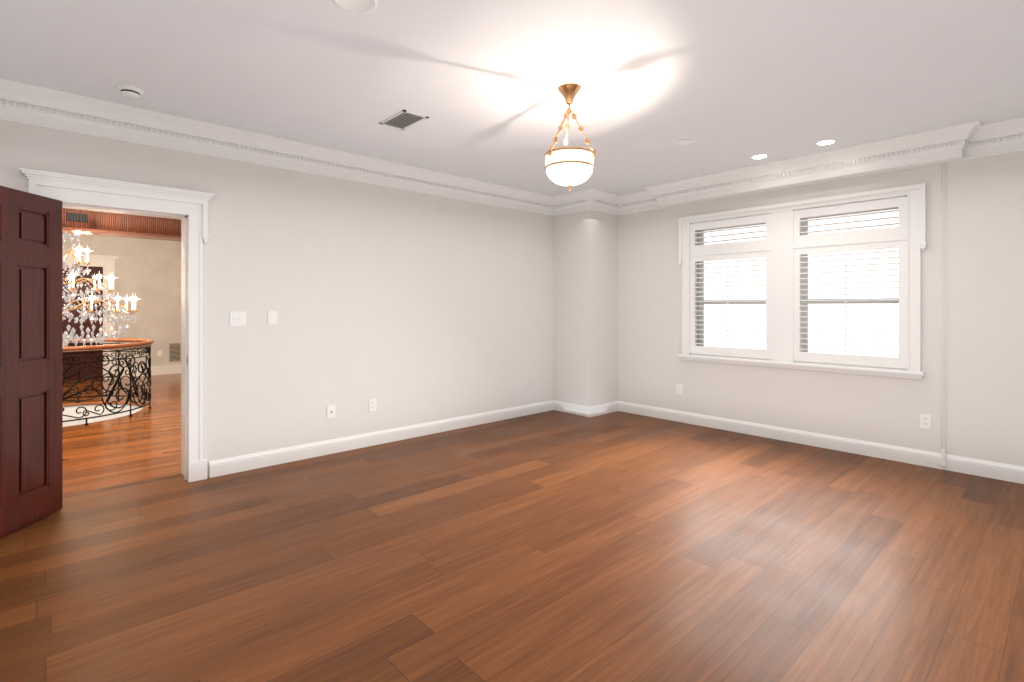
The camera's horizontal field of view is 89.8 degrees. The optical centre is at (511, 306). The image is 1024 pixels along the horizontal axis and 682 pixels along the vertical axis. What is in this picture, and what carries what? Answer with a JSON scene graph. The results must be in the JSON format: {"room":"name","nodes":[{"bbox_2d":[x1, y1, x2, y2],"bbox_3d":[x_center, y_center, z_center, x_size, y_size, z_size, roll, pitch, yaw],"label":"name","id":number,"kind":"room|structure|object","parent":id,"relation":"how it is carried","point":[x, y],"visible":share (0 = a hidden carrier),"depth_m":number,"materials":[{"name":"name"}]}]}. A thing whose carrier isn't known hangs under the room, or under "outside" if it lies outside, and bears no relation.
{"room":"empty bedroom","nodes":[
{"label":"empty bedroom","id":0,"kind":"room"},
{"bbox_2d":[63,233,180,367],"bbox_3d":[-7.871,-0.035,9.361,8.200,2.730,0.200,0,0,-42],"label":"wall","id":1,"kind":"structure","parent":0,"point":[148,274],"depth_m":9.95,"materials":[{"name":"paint"}]},
{"bbox_2d":[63,265,102,381],"bbox_3d":[-7.890,0.291,9.175,0.920,2.062,0.045,0,0,-42],"label":"door","id":2,"kind":"structure","parent":1,"relation":"in","point":[86,324],"depth_m":9.29,"materials":[{"name":"brown wood"}]},
{"bbox_2d":[63,253,180,381],"bbox_3d":[-7.773,0.190,9.254,8.200,2.280,0.090,0,0,-42],"label":"trim","id":3,"kind":"structure","parent":1,"relation":"attached to","point":[106,263],"depth_m":9.54,"materials":[{"name":"white wood"}]},
{"bbox_2d":[168,342,180,362],"bbox_3d":[-6.728,0.905,10.260,0.220,0.390,0.014,0,0,-42],"label":"air vent","id":4,"kind":"object","parent":1,"relation":"in","point":[174,352],"visible":0.98,"depth_m":10.25,"materials":[{"name":"beige metal"}]},
{"bbox_2d":[0,120,552,477],"bbox_3d":[-1.882,-0.035,4.626,7.960,2.730,0.250,0,0,-42],"label":"wall","id":5,"kind":"structure","parent":0,"point":[404,308],"depth_m":4.73,"materials":[{"name":"paint"}]},
{"bbox_2d":[0,186,62,537],"bbox_3d":[-2.966,0.313,2.995,0.534,2.018,0.628,0,0,-42],"label":"door leaf","id":6,"kind":"structure","parent":5,"relation":"in","point":[31,357],"depth_m":3.14,"materials":[{"name":"brown wood"}]},
{"bbox_2d":[19,168,214,481],"bbox_3d":[-2.816,0.226,3.736,1.096,2.208,0.344,0,0,-42],"label":"door frame","id":7,"kind":"structure","parent":5,"relation":"attached to","point":[188,209],"depth_m":3.91,"materials":[{"name":"white wood"}]},
{"bbox_2d":[230,312,245,325],"bbox_3d":[-2.211,0.095,4.149,0.118,0.116,0.010,0,0,-42],"label":"switch plate","id":8,"kind":"object","parent":5,"relation":"attached to","point":[237,318],"visible":1,"depth_m":4.15,"materials":[{"name":"white plastic"}]},
{"bbox_2d":[268,311,276,324],"bbox_3d":[-2.015,0.090,4.328,0.075,0.116,0.010,0,0,-42],"label":"switch plate","id":9,"kind":"object","parent":5,"relation":"attached to","point":[272,317],"visible":1,"depth_m":4.33,"materials":[{"name":"white plastic"}]},
{"bbox_2d":[327,405,334,418],"bbox_3d":[-1.642,0.952,4.671,0.075,0.116,0.008,0,0,-42],"label":"outlet","id":10,"kind":"object","parent":5,"relation":"attached to","point":[330,411],"visible":1,"depth_m":4.67,"materials":[{"name":"white plastic"}]},
{"bbox_2d":[369,398,375,410],"bbox_3d":[-1.339,0.942,4.946,0.075,0.116,0.008,0,0,-42],"label":"electrical outlet plate","id":11,"kind":"object","parent":5,"relation":"attached to","point":[372,404],"visible":1,"depth_m":4.94,"materials":[{"name":"white plastic"}]},
{"bbox_2d":[209,400,552,477],"bbox_3d":[-0.908,1.268,5.332,3.930,0.125,0.019,0,0,-42],"label":"baseboard","id":12,"kind":"structure","parent":5,"relation":"attached to","point":[220,467],"depth_m":4.85,"materials":[{"name":"white wood"}]},
{"bbox_2d":[0,78,1023,215],"bbox_3d":[0.286,-1.290,2.238,7.480,0.220,6.200,0,0,-42],"label":"crown molding","id":13,"kind":"structure","parent":5,"relation":"attached to","point":[24,103],"depth_m":4.38,"materials":[{"name":"white wood"}]},
{"bbox_2d":[0,373,1023,681],"bbox_3d":[-2.670,1.390,4.489,9.310,0.120,14.010,0,0,-42],"label":"floor","id":14,"kind":"structure","parent":0,"point":[564,546],"depth_m":2.67,"materials":[{"name":"brown wood"}]},
{"bbox_2d":[63,402,145,426],"bbox_3d":[-5.596,1.605,6.306,1.800,0.551,1.800,0,0,-42],"label":"trim","id":15,"kind":"structure","parent":14,"relation":"attached to","point":[70,410],"depth_m":7.13,"materials":[{"name":"white"}]},
{"bbox_2d":[63,338,153,424],"bbox_3d":[-5.596,0.883,6.306,1.980,0.893,1.980,0,0,-42],"label":"railing","id":16,"kind":"object","parent":14,"relation":"on","point":[137,343],"visible":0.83,"depth_m":6.29,"materials":[{"name":"black metal"}]},
{"bbox_2d":[0,0,1023,195],"bbox_3d":[0.293,-1.460,2.245,7.960,0.120,6.700,0,0,-42],"label":"ceiling","id":17,"kind":"structure","parent":0,"point":[732,84],"depth_m":3.06,"materials":[{"name":"paint"}]},
{"bbox_2d":[117,85,143,98],"bbox_3d":[-2.453,-1.378,3.305,0.140,0.044,0.140,0,0,-42],"label":"smoke detector","id":18,"kind":"object","parent":17,"relation":"attached to","point":[129,91],"visible":1,"depth_m":3.27,"materials":[{"name":"white plastic"}]},
{"bbox_2d":[333,0,376,12],"bbox_3d":[-0.717,-1.397,2.342,0.200,0.007,0.200,0,0,-42],"label":"ceiling speaker","id":19,"kind":"object","parent":17,"relation":"attached to","point":[360,6],"visible":1,"depth_m":2.38,"materials":[{"name":"white plastic"}]},
{"bbox_2d":[379,110,428,129],"bbox_3d":[-0.810,-1.391,3.847,0.210,0.017,0.360,0,0,-42],"label":"ceiling vent","id":20,"kind":"object","parent":17,"relation":"in","point":[403,119],"visible":1,"depth_m":3.83,"materials":[{"name":"white metal"}]},
{"bbox_2d":[544,83,596,190],"bbox_3d":[0.362,-1.069,3.277,0.333,0.662,0.323,0,0,-42],"label":"pendant light","id":21,"kind":"object","parent":17,"relation":"hanging from","point":[569,167],"visible":1,"depth_m":3.20,"materials":[{"name":"white glass"}]},
{"bbox_2d":[673,137,697,144],"bbox_3d":[1.458,-1.397,4.321,0.200,0.007,0.200,0,0,-42],"label":"ceiling speaker","id":22,"kind":"object","parent":17,"relation":"attached to","point":[684,140],"visible":1,"depth_m":4.31,"materials":[{"name":"white"}]},
{"bbox_2d":[750,154,768,158],"bbox_3d":[2.300,-1.397,4.780,0.156,0.006,0.156,0,0,-42],"label":"recessed light","id":23,"kind":"object","parent":17,"relation":"in","point":[760,156],"visible":1,"depth_m":4.78,"materials":[{"name":"white"}]},
{"bbox_2d":[815,139,836,145],"bbox_3d":[2.666,-1.397,4.365,0.156,0.006,0.156,0,0,-42],"label":"recessed light","id":24,"kind":"object","parent":17,"relation":"in","point":[825,142],"visible":1,"depth_m":4.37,"materials":[{"name":"white"}]},
{"bbox_2d":[553,210,617,406],"bbox_3d":[0.949,-0.035,6.635,0.570,2.730,0.600,0,0,-42],"label":"column","id":25,"kind":"structure","parent":0,"point":[585,307],"depth_m":6.42,"materials":[{"name":"paint"}]},
{"bbox_2d":[553,400,592,416],"bbox_3d":[0.749,1.268,6.419,0.019,0.125,0.589,0,0,-42],"label":"baseboard","id":26,"kind":"structure","parent":25,"relation":"attached to","point":[582,410],"depth_m":6.39,"materials":[{"name":"white wood"}]},
{"bbox_2d":[593,401,616,416],"bbox_3d":[1.154,1.268,6.404,0.540,0.125,0.019,0,0,-42],"label":"baseboard","id":27,"kind":"structure","parent":25,"relation":"attached to","point":[601,409],"depth_m":6.40,"materials":[{"name":"white wood"}]},
{"bbox_2d":[676,384,682,394],"bbox_3d":[1.942,0.953,5.964,0.008,0.116,0.075,0,0,-42],"label":"electrical outlet","id":28,"kind":"object","parent":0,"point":[679,388],"depth_m":5.96,"materials":[{"name":"white plastic"}]},
{"bbox_2d":[618,150,1023,466],"bbox_3d":[3.224,-0.035,4.752,0.250,2.730,6.450,0,0,-42],"label":"wall","id":29,"kind":"structure","parent":0,"point":[984,308],"depth_m":4.34,"materials":[{"name":"paint"}]},
{"bbox_2d":[678,183,926,378],"bbox_3d":[2.772,-0.213,5.189,0.328,1.635,2.261,0,0,-42],"label":"window","id":30,"kind":"structure","parent":29,"relation":"in","point":[916,217],"depth_m":4.66,"materials":[{"name":"white wood"}]},
{"bbox_2d":[690,197,906,368],"bbox_3d":[2.764,-0.207,5.181,0.210,1.495,1.989,0,0,-42],"label":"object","id":31,"kind":"structure","parent":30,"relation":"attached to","point":[787,246],"depth_m":5.06,"materials":[{"name":"white wood"}]},
{"bbox_2d":[617,401,1023,483],"bbox_3d":[3.236,1.268,4.539,0.019,0.125,5.580,0,0,-42],"label":"baseboard","id":32,"kind":"structure","parent":29,"relation":"attached to","point":[959,464],"depth_m":4.72,"materials":[{"name":"white wood"}]},
{"bbox_2d":[941,163,945,466],"bbox_3d":[3.526,0.059,4.200,0.027,2.482,0.032,0,0,-42],"label":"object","id":33,"kind":"structure","parent":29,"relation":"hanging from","point":[943,464],"depth_m":4.20,"materials":[{"name":"white paint"}]},
{"bbox_2d":[920,414,930,428],"bbox_3d":[3.460,0.958,4.301,0.008,0.116,0.075,0,0,-42],"label":"electrical outlet","id":34,"kind":"object","parent":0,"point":[925,421],"depth_m":4.30,"materials":[{"name":"white plastic"}]},
{"bbox_3d":[-5.406,-1.460,6.662,8.600,0.120,7.510,0,0,-42],"label":"ceiling","id":35,"kind":"structure","parent":0,"visible":0},
{"bbox_2d":[63,233,137,346],"bbox_3d":[-5.596,-0.416,6.306,1.714,1.968,1.652,0,0,-42],"label":"chandelier","id":36,"kind":"object","parent":35,"relation":"hanging from","point":[90,314],"visible":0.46,"depth_m":6.42,"materials":[{"name":"clear glass"}]},
{"bbox_2d":[63,208,180,240],"bbox_3d":[-4.789,-1.125,5.986,8.200,0.550,0.370,0,0,-42],"label":"beam","id":37,"kind":"structure","parent":35,"relation":"attached to","point":[76,221],"depth_m":6.00,"materials":[{"name":"brown wood"}]},
{"label":"outside","id":38,"kind":"structure","parent":0,"visible":0},
{"bbox_2d":[704,209,898,356],"bbox_3d":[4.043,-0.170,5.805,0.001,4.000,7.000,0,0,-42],"label":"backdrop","id":39,"kind":"structure","parent":38,"point":[741,317],"depth_m":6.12,"materials":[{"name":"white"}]}
]}

